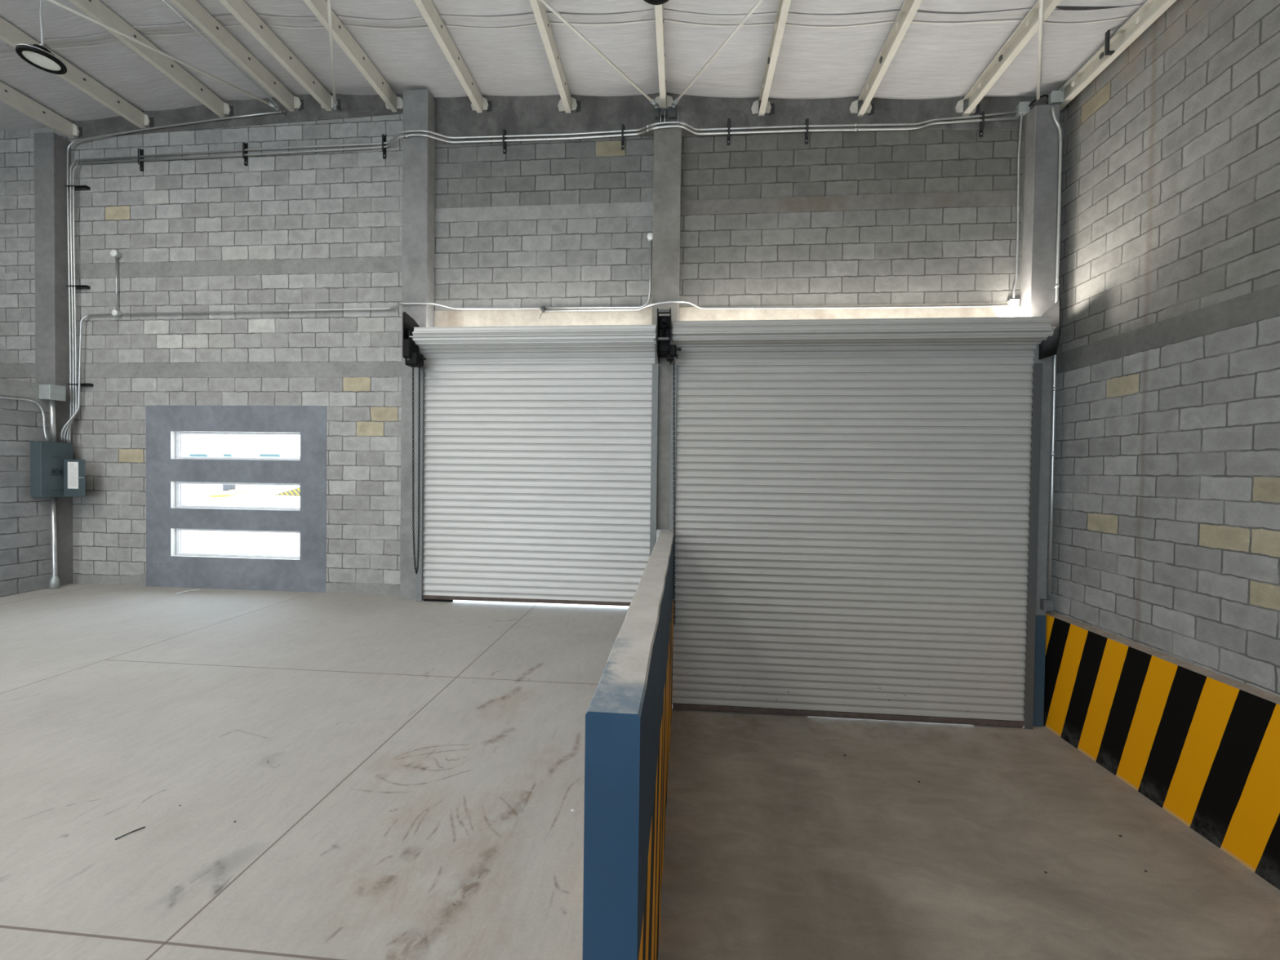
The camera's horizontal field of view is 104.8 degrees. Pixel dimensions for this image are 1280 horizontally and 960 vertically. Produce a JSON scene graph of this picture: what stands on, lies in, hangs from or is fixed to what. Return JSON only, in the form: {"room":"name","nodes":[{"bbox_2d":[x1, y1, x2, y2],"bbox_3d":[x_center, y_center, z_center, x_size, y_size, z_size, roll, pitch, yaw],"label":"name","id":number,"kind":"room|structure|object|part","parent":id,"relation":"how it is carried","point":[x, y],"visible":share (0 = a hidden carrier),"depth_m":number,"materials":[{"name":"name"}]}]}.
{"room":"warehouse loading bay","nodes":[
{"label":"warehouse loading bay","id":0,"kind":"room"},
{"bbox_2d":[0,377,55,596],"bbox_3d":[-8.937,0.217,-0.639,0.161,2.855,15.240,1,1,5],"label":"wall","id":1,"kind":"structure","parent":0,"point":[25,534],"depth_m":6.58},
{"bbox_2d":[0,396,48,442],"bbox_3d":[-8.502,-0.745,2.752,0.085,0.585,8.098,1,1,5],"label":"conduit pipe","id":2,"kind":"object","parent":1,"relation":"attached to","point":[3,397],"visible":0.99,"depth_m":6.75,"materials":[{"name":"silver metal"}]},
{"bbox_2d":[30,441,85,497],"bbox_3d":[-7.983,-0.139,6.818,0.501,0.756,0.354,1,1,5],"label":"electrical panel","id":3,"kind":"object","parent":1,"relation":"attached to","point":[54,473],"visible":1,"depth_m":6.80,"materials":[{"name":"grey metal"}]},
{"bbox_2d":[48,400,57,442],"bbox_3d":[-8.133,-0.809,6.830,0.055,0.596,0.073,1,1,5],"label":"conduit pipe","id":4,"kind":"object","parent":3,"relation":"attached to","point":[51,402],"visible":0.88,"depth_m":6.82,"materials":[{"name":"silver metal"}]},
{"bbox_3d":[-7.891,-0.026,6.873,0.324,0.519,0.030,1,1,5],"label":"panel door","id":5,"kind":"part","parent":3,"relation":"part of","materials":[{"name":"grey metal"}]},
{"bbox_2d":[0,583,628,959],"bbox_3d":[-8.166,2.359,-0.457,15.870,1.456,15.665,1,1,5],"label":"floor","id":6,"kind":"structure","parent":0,"point":[398,779],"depth_m":2.76,"materials":[{"name":"concrete"}]},
{"bbox_2d":[34,132,72,586],"bbox_3d":[-8.366,-1.673,7.037,0.308,6.359,0.198,1,1,5],"label":"concrete column","id":7,"kind":"structure","parent":6,"relation":"on","point":[51,235],"depth_m":6.94,"materials":[{"name":"grey concrete"}]},
{"bbox_2d":[39,384,66,401],"bbox_3d":[-8.127,-1.206,6.821,0.180,0.208,0.178,1,1,5],"label":"junction box","id":8,"kind":"object","parent":7,"relation":"attached to","point":[46,392],"visible":0.97,"depth_m":6.76,"materials":[{"name":"grey metal"}]},
{"bbox_3d":[-8.045,-1.205,6.814,0.006,0.208,0.178,1,1,5],"label":"lid","id":9,"kind":"part","parent":8,"relation":"part of","materials":[{"name":"grey metal"}]},
{"bbox_2d":[48,497,60,589],"bbox_3d":[-8.154,0.873,6.868,0.100,1.278,0.100,1,1,5],"label":"conduit pipe","id":10,"kind":"object","parent":6,"relation":"on","point":[55,580],"visible":0.98,"depth_m":6.85,"materials":[{"name":"silver metal"}]},
{"bbox_2d":[115,826,145,839],"bbox_3d":[-2.398,1.659,2.320,0.006,0.008,0.100,1,1,35],"label":"scrap","id":11,"kind":"object","parent":6,"relation":"on","point":[144,826],"visible":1,"depth_m":2.32,"materials":[{"name":"grey metal"}]},
{"bbox_2d":[400,88,435,599],"bbox_3d":[-2.969,-1.754,6.588,0.346,6.679,0.198,1,1,5],"label":"concrete column","id":12,"kind":"structure","parent":6,"relation":"on","point":[418,105],"depth_m":6.48,"materials":[{"name":"grey concrete"}]},
{"bbox_2d":[0,93,1064,611],"bbox_3d":[-4.047,-1.280,6.882,18.759,8.205,0.208,1,1,5],"label":"wall","id":13,"kind":"structure","parent":0,"point":[925,216],"depth_m":6.75,"materials":[{"name":"concrete"}]},
{"bbox_2d":[64,185,90,191],"bbox_3d":[-8.021,-4.170,7.029,0.302,0.040,0.091,1,1,5],"label":"bracket","id":14,"kind":"object","parent":13,"relation":"attached to","point":[77,188],"visible":0.87,"depth_m":7.03,"materials":[{"name":"black metal"}]},
{"bbox_2d":[62,162,79,442],"bbox_3d":[-8.074,-2.525,7.008,0.042,3.989,0.175,2,1,42],"label":"conduit pipe","id":15,"kind":"object","parent":14,"relation":"attached to","point":[78,163],"visible":1,"depth_m":7.02,"materials":[{"name":"grey metal"}]},
{"bbox_2d":[66,110,286,443],"bbox_3d":[-6.526,-2.797,6.922,3.285,4.588,0.064,1,1,4],"label":"conduit pipe","id":16,"kind":"object","parent":14,"relation":"attached to","point":[72,143],"visible":0.98,"depth_m":7.01,"materials":[{"name":"grey metal"}]},
{"bbox_2d":[65,284,90,289],"bbox_3d":[-8.040,-2.761,7.051,0.287,0.040,0.091,1,1,5],"label":"bracket","id":17,"kind":"object","parent":13,"relation":"attached to","point":[77,286],"visible":0.86,"depth_m":7.05,"materials":[{"name":"black metal"}]},
{"bbox_2d":[66,160,76,443],"bbox_3d":[-8.100,-2.541,7.027,0.048,4.033,0.121,1,1,31],"label":"conduit pipe","id":18,"kind":"object","parent":17,"relation":"attached to","point":[75,161],"visible":1,"depth_m":7.02,"materials":[{"name":"metal"}]},
{"bbox_2d":[66,382,93,386],"bbox_3d":[-8.031,-1.366,7.072,0.318,0.040,0.091,1,1,5],"label":"bracket","id":19,"kind":"object","parent":13,"relation":"attached to","point":[82,384],"visible":0.89,"depth_m":7.08,"materials":[{"name":"black metal"}]},
{"bbox_2d":[110,249,121,258],"bbox_3d":[-7.436,-3.206,6.998,0.099,0.099,0.080,1,1,5],"label":"round box","id":20,"kind":"object","parent":13,"relation":"attached to","point":[113,253],"visible":1,"depth_m":6.97,"materials":[{"name":"white plastic"}]},
{"bbox_3d":[-7.439,-3.206,6.966,0.099,0.099,0.016,1,1,5],"label":"lid","id":21,"kind":"part","parent":20,"relation":"part of","materials":[{"name":"white plastic"}]},
{"bbox_2d":[115,257,117,310],"bbox_3d":[-7.439,-2.776,7.010,0.023,0.768,0.020,1,1,5],"label":"conduit pipe","id":22,"kind":"object","parent":13,"relation":"attached to","point":[116,258],"visible":1,"depth_m":7.00,"materials":[{"name":"grey metal"}]},
{"bbox_2d":[111,309,122,317],"bbox_3d":[-7.437,-2.368,7.011,0.086,0.086,0.080,1,1,5],"label":"round box","id":23,"kind":"object","parent":13,"relation":"attached to","point":[115,313],"visible":1,"depth_m":6.98,"materials":[{"name":"white plastic"}]},
{"bbox_3d":[-7.439,-2.367,6.979,0.086,0.086,0.016,1,1,5],"label":"lid","id":24,"kind":"part","parent":23,"relation":"part of","materials":[{"name":"white plastic"}]},
{"bbox_2d":[137,148,143,171],"bbox_3d":[-7.048,-4.523,6.959,0.036,0.306,0.058,1,1,5],"label":"bracket","id":25,"kind":"object","parent":13,"relation":"attached to","point":[140,152],"visible":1,"depth_m":6.97,"materials":[{"name":"black metal"}]},
{"bbox_3d":[-8.079,-1.957,7.211,10.651,6.970,0.200,1,1,5],"label":"block panel","id":26,"kind":"part","parent":13,"relation":"part of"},
{"bbox_2d":[170,528,299,559],"bbox_3d":[-5.710,0.900,7.007,1.960,0.397,0.109,1,1,5],"label":"window","id":27,"kind":"structure","parent":13,"relation":"in","point":[179,531],"depth_m":7.04,"materials":[{"name":"metal"}]},
{"bbox_2d":[170,431,300,460],"bbox_3d":[-5.691,-0.482,6.985,1.960,0.396,0.109,1,1,5],"label":"window","id":28,"kind":"structure","parent":13,"relation":"in","point":[176,440],"depth_m":7.02,"materials":[{"name":"metal"}]},
{"bbox_2d":[170,481,300,511],"bbox_3d":[-5.700,0.223,6.996,1.960,0.381,0.109,1,1,5],"label":"window","id":29,"kind":"structure","parent":13,"relation":"in","point":[179,484],"depth_m":7.03,"materials":[{"name":"metal"}]},
{"bbox_2d":[242,142,248,165],"bbox_3d":[-5.469,-4.520,6.828,0.036,0.308,0.058,1,1,5],"label":"bracket","id":30,"kind":"object","parent":13,"relation":"attached to","point":[245,145],"visible":1,"depth_m":6.83,"materials":[{"name":"black metal"}]},
{"bbox_2d":[60,302,541,442],"bbox_3d":[-4.732,-1.420,6.711,6.843,1.882,0.222,1,1,5],"label":"conduit pipe","id":31,"kind":"object","parent":13,"relation":"attached to","point":[400,304],"visible":0.99,"depth_m":6.87,"materials":[{"name":"grey metal"}]},
{"bbox_2d":[382,133,386,159],"bbox_3d":[-3.460,-4.511,6.661,0.036,0.318,0.058,1,1,5],"label":"bracket","id":32,"kind":"object","parent":13,"relation":"attached to","point":[384,136],"visible":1,"depth_m":6.67,"materials":[{"name":"black metal"}]},
{"bbox_2d":[76,111,1017,161],"bbox_3d":[-1.716,-4.508,6.411,12.667,0.125,0.227,1,1,5],"label":"conduit pipe","id":33,"kind":"object","parent":32,"relation":"attached to","point":[646,126],"visible":0.99,"depth_m":6.41,"materials":[{"name":"silver metal"}]},
{"bbox_2d":[79,116,1019,164],"bbox_3d":[-1.695,-4.450,6.410,12.612,0.101,0.227,1,1,5],"label":"conduit pipe","id":34,"kind":"object","parent":32,"relation":"attached to","point":[393,141],"visible":1,"depth_m":6.41,"materials":[{"name":"silver metal"}]},
{"bbox_2d":[502,128,506,154],"bbox_3d":[-1.796,-4.484,6.523,0.036,0.311,0.058,1,1,5],"label":"bracket","id":35,"kind":"object","parent":13,"relation":"attached to","point":[504,130],"visible":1,"depth_m":6.53,"materials":[{"name":"black metal"}]},
{"bbox_2d":[402,307,659,606],"bbox_3d":[-1.369,-0.228,6.153,3.164,3.683,0.443,1,1,5],"label":"door","id":36,"kind":"structure","parent":13,"relation":"in","point":[537,446],"depth_m":6.32,"materials":[{"name":"white paint"}]},
{"bbox_3d":[-2.819,-0.155,6.203,0.116,2.685,0.028,1,1,5],"label":"hoist chain","id":37,"kind":"part","parent":36,"relation":"part of","materials":[{"name":"grey metal"}]},
{"bbox_2d":[539,306,545,318],"bbox_3d":[-1.290,-2.205,6.508,0.073,0.167,0.059,1,1,5],"label":"fitting","id":38,"kind":"object","parent":13,"relation":"attached to","point":[543,308],"visible":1,"depth_m":6.48,"materials":[{"name":"grey metal"}]},
{"bbox_3d":[-1.284,-2.901,6.632,3.300,1.280,0.200,1,1,5],"label":"block panel","id":39,"kind":"part","parent":13,"relation":"part of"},
{"bbox_3d":[-1.263,-4.441,6.607,3.300,1.800,0.200,1,1,5],"label":"block panel","id":40,"kind":"part","parent":13,"relation":"part of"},
{"bbox_2d":[544,240,651,308],"bbox_3d":[-0.559,-2.666,6.439,1.416,0.861,0.025,1,1,5],"label":"conduit pipe","id":41,"kind":"object","parent":13,"relation":"attached to","point":[650,271],"visible":0.94,"depth_m":6.40,"materials":[{"name":"grey metal"}]},
{"bbox_2d":[621,124,624,150],"bbox_3d":[-0.223,-4.455,6.393,0.036,0.313,0.058,1,1,5],"label":"bracket","id":42,"kind":"object","parent":13,"relation":"attached to","point":[622,125],"visible":1,"depth_m":6.39,"materials":[{"name":"black metal"}]},
{"bbox_2d":[647,232,652,241],"bbox_3d":[0.137,-3.136,6.370,0.086,0.086,0.080,1,1,5],"label":"round box","id":43,"kind":"object","parent":13,"relation":"attached to","point":[650,234],"visible":0.77,"depth_m":6.33,"materials":[{"name":"white plastic"}]},
{"bbox_2d":[727,118,730,145],"bbox_3d":[1.131,-4.441,6.280,0.036,0.323,0.058,1,1,5],"label":"bracket","id":44,"kind":"object","parent":13,"relation":"attached to","point":[728,119],"visible":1,"depth_m":6.28,"materials":[{"name":"black metal"}]},
{"bbox_2d":[544,300,1008,311],"bbox_3d":[1.621,-2.190,6.171,5.818,0.072,0.223,1,1,5],"label":"conduit pipe","id":45,"kind":"object","parent":13,"relation":"attached to","point":[677,301],"visible":1,"depth_m":6.21,"materials":[{"name":"grey metal"}]},
{"bbox_2d":[804,118,808,144],"bbox_3d":[2.099,-4.392,6.200,0.036,0.304,0.058,1,1,5],"label":"bracket","id":46,"kind":"object","parent":13,"relation":"attached to","point":[806,119],"visible":1,"depth_m":6.21,"materials":[{"name":"black metal"}]},
{"bbox_2d":[657,299,1060,728],"bbox_3d":[2.450,0.430,5.846,4.513,4.990,0.443,1,1,5],"label":"door","id":47,"kind":"structure","parent":13,"relation":"in","point":[854,503],"depth_m":6.01,"materials":[{"name":"paint"}]},
{"bbox_3d":[0.412,0.115,5.959,0.081,3.317,0.028,1,1,5],"label":"hoist chain","id":48,"kind":"part","parent":47,"relation":"part of","materials":[{"name":"grey metal"}]},
{"bbox_3d":[2.807,-0.279,6.331,4.979,6.405,0.200,1,1,5],"label":"block panel","id":49,"kind":"part","parent":13,"relation":"part of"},
{"bbox_3d":[2.862,-4.380,6.265,4.979,1.800,0.200,1,1,5],"label":"block panel","id":50,"kind":"part","parent":13,"relation":"part of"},
{"bbox_2d":[978,111,984,137],"bbox_3d":[4.182,-4.354,6.028,0.036,0.295,0.058,1,1,5],"label":"bracket","id":51,"kind":"object","parent":13,"relation":"attached to","point":[980,131],"visible":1,"depth_m":6.03,"materials":[{"name":"black metal"}]},
{"bbox_2d":[1006,298,1019,310],"bbox_3d":[4.551,-2.136,6.017,0.108,0.123,0.070,1,1,5],"label":"junction box","id":52,"kind":"object","parent":13,"relation":"attached to","point":[1014,304],"visible":1,"depth_m":5.99,"materials":[{"name":"white metal"}]},
{"bbox_3d":[4.548,-2.136,5.989,0.108,0.123,0.006,1,1,5],"label":"lid","id":53,"kind":"part","parent":52,"relation":"part of","materials":[{"name":"white plastic"}]},
{"bbox_2d":[1012,113,1022,298],"bbox_3d":[4.595,-3.324,6.001,0.063,2.239,0.025,1,1,5],"label":"conduit pipe","id":54,"kind":"object","parent":13,"relation":"attached to","point":[1021,114],"visible":1,"depth_m":5.99,"materials":[{"name":"grey metal"}]},
{"bbox_2d":[1015,101,1030,115],"bbox_3d":[4.631,-4.491,5.971,0.123,0.123,0.085,1,1,5],"label":"junction box","id":55,"kind":"object","parent":13,"relation":"attached to","point":[1023,108],"visible":1,"depth_m":5.94,"materials":[{"name":"grey metal"}]},
{"bbox_3d":[4.628,-4.490,5.935,0.123,0.123,0.006,1,1,5],"label":"lid","id":56,"kind":"part","parent":55,"relation":"part of","materials":[{"name":"grey metal"}]},
{"bbox_2d":[1028,94,1048,106],"bbox_3d":[4.762,-4.526,5.875,0.256,0.098,0.082,1,1,27],"label":"conduit pipe","id":57,"kind":"object","parent":55,"relation":"attached to","point":[1046,95],"visible":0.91,"depth_m":5.85,"materials":[{"name":"black metal"}]},
{"bbox_2d":[0,0,1146,130],"bbox_3d":[-4.739,-4.977,-0.913,19.159,0.758,15.945,1,1,5],"label":"ceiling","id":58,"kind":"structure","parent":0,"point":[828,49],"depth_m":5.68,"materials":[{"name":"cream painted steel"},{"name":"white plastic sheeting"}]},
{"bbox_2d":[0,81,82,138],"bbox_3d":[-8.703,-4.878,-0.584,0.202,0.200,15.341,1,1,5],"label":"beam","id":59,"kind":"structure","parent":58,"relation":"attached to","point":[8,95],"depth_m":6.67,"materials":[{"name":"beige metal"}]},
{"bbox_2d":[0,17,154,128],"bbox_3d":[-7.588,-4.950,-0.678,0.202,0.200,15.341,1,1,5],"label":"beam","id":60,"kind":"structure","parent":58,"relation":"attached to","point":[10,34],"depth_m":6.31,"materials":[{"name":"beige metal"}]},
{"bbox_2d":[68,0,233,117],"bbox_3d":[-6.381,-5.035,-0.779,0.202,0.200,15.341,1,1,5],"label":"ceiling beam","id":61,"kind":"structure","parent":58,"relation":"attached to","point":[95,10],"depth_m":5.95,"materials":[{"name":"beige metal"}]},
{"bbox_2d":[15,0,66,74],"bbox_3d":[-6.034,-4.700,4.973,0.333,0.958,0.333,1,1,5],"label":"pendant lamp","id":62,"kind":"object","parent":61,"relation":"hanging from","point":[38,56],"visible":1,"depth_m":4.96,"materials":[{"name":"black metal"}]},
{"bbox_2d":[47,0,279,111],"bbox_3d":[-5.504,-4.749,5.256,0.050,0.620,3.134,1,1,22],"label":"rod","id":63,"kind":"object","parent":58,"relation":"attached to","point":[271,104],"visible":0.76,"depth_m":5.50,"materials":[{"name":"beige metal"}]},
{"bbox_2d":[169,0,303,111],"bbox_3d":[-5.350,-5.053,-0.865,0.202,0.200,15.341,1,1,5],"label":"beam","id":64,"kind":"structure","parent":58,"relation":"attached to","point":[193,10],"depth_m":5.91,"materials":[{"name":"beige metal"}]},
{"bbox_2d":[161,0,286,115],"bbox_3d":[-5.175,-4.936,2.562,0.064,0.037,8.397,1,1,5],"label":"conduit pipe","id":65,"kind":"object","parent":64,"relation":"attached to","point":[163,1],"visible":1,"depth_m":5.75,"materials":[{"name":"grey metal"}]},
{"bbox_2d":[218,0,341,111],"bbox_3d":[-4.850,-5.025,-0.906,0.281,0.200,15.341,1,1,5],"label":"beam","id":66,"kind":"structure","parent":58,"relation":"attached to","point":[240,10],"depth_m":5.86,"materials":[{"name":"beige metal"}]},
{"bbox_2d":[327,0,337,110],"bbox_3d":[-3.329,-4.804,5.309,0.050,0.404,3.103,0,1,-30],"label":"rod","id":67,"kind":"object","parent":58,"relation":"attached to","point":[329,10],"visible":1,"depth_m":5.57,"materials":[{"name":"metal"}]},
{"bbox_2d":[302,0,402,111],"bbox_3d":[-3.921,-4.955,-0.982,0.292,0.200,15.341,1,1,5],"label":"beam","id":68,"kind":"structure","parent":58,"relation":"attached to","point":[340,34],"depth_m":5.82,"materials":[{"name":"beige metal"}]},
{"bbox_2d":[413,0,492,112],"bbox_3d":[-2.738,-4.870,-1.079,0.283,0.200,15.341,1,1,5],"label":"beam","id":69,"kind":"structure","parent":58,"relation":"attached to","point":[427,8],"depth_m":5.72,"materials":[{"name":"beige metal"}]},
{"bbox_2d":[529,0,581,113],"bbox_3d":[-1.559,-4.793,-1.176,0.307,0.200,15.341,1,1,5],"label":"beam","id":70,"kind":"structure","parent":58,"relation":"attached to","point":[566,104],"depth_m":5.67,"materials":[{"name":"beige metal"}]},
{"bbox_2d":[653,4,676,109],"bbox_3d":[-0.312,-4.741,-1.279,0.293,0.200,15.341,1,1,5],"label":"beam","id":71,"kind":"structure","parent":58,"relation":"attached to","point":[661,100],"depth_m":5.58,"materials":[{"name":"beige metal"}]},
{"bbox_2d":[539,0,658,108],"bbox_3d":[-0.628,-4.547,5.017,0.050,0.430,3.012,1,1,34],"label":"rod","id":72,"kind":"object","parent":71,"relation":"attached to","point":[544,2],"visible":1,"depth_m":5.26,"materials":[{"name":"metal"}]},
{"bbox_2d":[644,0,668,4],"bbox_3d":[0.142,-4.421,4.123,0.333,0.594,0.333,1,1,5],"label":"pendant lamp","id":73,"kind":"object","parent":71,"relation":"hanging from","point":[650,2],"visible":1,"depth_m":4.26,"materials":[{"name":"black metal"}]},
{"bbox_2d":[751,0,791,115],"bbox_3d":[0.925,-4.606,-1.380,0.293,0.200,15.341,1,1,5],"label":"beam","id":74,"kind":"structure","parent":58,"relation":"attached to","point":[766,107],"depth_m":5.50,"materials":[{"name":"beige metal"}]},
{"bbox_2d":[848,0,922,116],"bbox_3d":[2.133,-4.529,-1.479,0.303,0.200,15.341,1,1,5],"label":"ceiling beam","id":75,"kind":"structure","parent":58,"relation":"attached to","point":[909,8],"depth_m":5.39,"materials":[{"name":"beige metal"}]},
{"bbox_2d":[955,0,1061,115],"bbox_3d":[3.385,-4.461,-1.582,0.294,0.200,15.341,1,1,5],"label":"ceiling beam","id":76,"kind":"structure","parent":58,"relation":"attached to","point":[1028,26],"depth_m":5.33,"materials":[{"name":"beige metal"}]},
{"bbox_2d":[1035,0,1044,102],"bbox_3d":[3.843,-4.306,4.729,0.036,0.421,2.850,1,1,38],"label":"rod","id":77,"kind":"object","parent":58,"relation":"attached to","point":[1041,2],"visible":1,"depth_m":4.94,"materials":[{"name":"beige metal"}]},
{"bbox_2d":[1058,0,1176,111],"bbox_3d":[4.380,-4.416,-1.664,0.078,0.200,15.341,1,1,5],"label":"ceiling beam","id":78,"kind":"structure","parent":58,"relation":"attached to","point":[1152,10],"depth_m":5.12,"materials":[{"name":"beige metal"}]},
{"bbox_2d":[1048,90,1063,104],"bbox_3d":[4.894,-4.493,5.803,0.133,0.133,0.070,1,1,5],"label":"junction box","id":79,"kind":"object","parent":78,"relation":"attached to","point":[1055,97],"visible":1,"depth_m":5.77,"materials":[{"name":"grey metal"}]},
{"bbox_3d":[4.892,-4.493,5.775,0.133,0.133,0.006,1,1,5],"label":"lid","id":80,"kind":"part","parent":79,"relation":"part of","materials":[{"name":"grey metal"}]},
{"bbox_2d":[1061,0,1149,91],"bbox_3d":[4.598,-4.505,1.703,0.022,0.072,8.291,1,1,5],"label":"conduit pipe","id":81,"kind":"object","parent":78,"relation":"attached to","point":[1147,1],"visible":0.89,"depth_m":5.22,"materials":[{"name":"grey metal"}]},
{"bbox_2d":[1104,29,1115,55],"bbox_3d":[4.880,-4.610,5.117,0.074,0.370,0.040,1,1,5],"label":"bracket","id":82,"kind":"object","parent":78,"relation":"attached to","point":[1107,51],"visible":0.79,"depth_m":5.11,"materials":[{"name":"black metal"}]},
{"bbox_2d":[582,530,674,959],"bbox_3d":[0.118,1.809,3.892,0.183,2.278,4.766,1,1,5],"label":"wall","id":83,"kind":"structure","parent":0,"point":[628,713],"depth_m":1.56,"materials":[{"name":"paint"}]},
{"bbox_2d":[657,702,1279,959],"bbox_3d":[2.193,3.140,-1.306,4.939,0.200,15.665,1,1,5],"label":"floor","id":84,"kind":"structure","parent":0,"point":[780,844],"depth_m":3.90,"materials":[{"name":"concrete"}]},
{"bbox_2d":[651,127,681,529],"bbox_3d":[0.322,-1.903,6.312,0.345,5.064,0.198,1,1,5],"label":"concrete column","id":85,"kind":"structure","parent":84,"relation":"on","point":[667,141],"depth_m":6.20,"materials":[{"name":"grey concrete"}]},
{"bbox_2d":[653,106,678,125],"bbox_3d":[0.338,-4.640,6.319,0.311,0.270,0.079,1,1,5],"label":"bracket","id":86,"kind":"object","parent":85,"relation":"on","point":[671,111],"visible":0.87,"depth_m":6.30,"materials":[{"name":"grey metal"}]},
{"bbox_2d":[671,0,763,107],"bbox_3d":[0.941,-4.512,4.979,0.050,0.468,2.767,0,1,-22],"label":"rod","id":87,"kind":"object","parent":86,"relation":"attached to","point":[675,102],"visible":1,"depth_m":5.22,"materials":[{"name":"metal"}]},
{"bbox_2d":[1018,104,1059,726],"bbox_3d":[4.757,-0.732,5.960,0.273,7.374,0.201,1,1,5],"label":"concrete column","id":88,"kind":"structure","parent":84,"relation":"on","point":[1041,135],"depth_m":5.85,"materials":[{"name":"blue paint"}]},
{"bbox_2d":[1040,599,1053,611],"bbox_3d":[4.824,1.481,5.851,0.108,0.128,0.080,1,1,5],"label":"junction box","id":89,"kind":"object","parent":88,"relation":"attached to","point":[1045,604],"visible":1,"depth_m":5.82,"materials":[{"name":"grey metal"}]},
{"bbox_2d":[1047,106,1062,598],"bbox_3d":[4.847,-1.481,5.819,0.146,5.770,0.043,1,1,5],"label":"conduit pipe","id":90,"kind":"object","parent":88,"relation":"attached to","point":[1052,109],"visible":0.93,"depth_m":5.81,"materials":[{"name":"grey metal"}]},
{"bbox_2d":[1043,611,1279,889],"bbox_3d":[4.324,2.409,-1.628,0.157,1.370,15.400,1,1,5],"label":"curb","id":91,"kind":"object","parent":84,"relation":"on","point":[1202,744],"visible":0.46,"depth_m":4.36,"materials":[{"name":"yellow paint"}]},
{"bbox_2d":[1050,0,1279,696],"bbox_3d":[4.550,-1.026,-1.676,0.204,8.205,15.444,1,1,5],"label":"wall","id":92,"kind":"structure","parent":0,"point":[1166,535],"depth_m":4.55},
{"bbox_3d":[4.525,0.947,-1.644,0.200,4.259,15.444,1,1,5],"label":"block panel","id":93,"kind":"part","parent":92,"relation":"part of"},
{"bbox_3d":[4.582,-3.276,-1.713,0.200,3.704,15.444,1,1,5],"label":"block panel","id":94,"kind":"part","parent":92,"relation":"part of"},
{"label":"outside","id":95,"kind":"structure","parent":0,"visible":0},
{"bbox_2d":[183,484,300,555],"bbox_3d":[-23.960,0.344,75.591,59.770,0.288,133.335,1,1,5],"label":"yard","id":96,"kind":"structure","parent":95,"point":[260,495],"depth_m":12.84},
{"bbox_2d":[222,484,235,491],"bbox_3d":[-29.333,0.541,35.208,0.670,0.654,0.400,1,1,5],"label":"utility box","id":97,"kind":"object","parent":96,"relation":"on","point":[224,487],"visible":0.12,"depth_m":35.02,"materials":[{"name":"grey paint"}]},
{"bbox_2d":[208,488,252,497],"bbox_3d":[-27.050,0.788,32.885,0.836,0.100,12.203,0,1,-33],"label":"kerb","id":98,"kind":"object","parent":96,"relation":"on","point":[232,492],"visible":1,"depth_m":30.76,"materials":[{"name":"paint"}]},
{"bbox_2d":[183,453,300,457],"bbox_3d":[-67.751,-2.558,90.189,70.000,4.243,6.300,1,1,5],"label":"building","id":99,"kind":"structure","parent":96,"relation":"on","point":[261,455],"depth_m":87.44,"materials":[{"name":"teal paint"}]},
{"bbox_2d":[272,487,300,495],"bbox_3d":[-21.737,0.751,30.515,3.367,1.135,0.300,1,1,5],"label":"wall","id":100,"kind":"structure","parent":96,"relation":"on","point":[295,491],"depth_m":30.34,"materials":[{"name":"yellow paint"}]}
]}

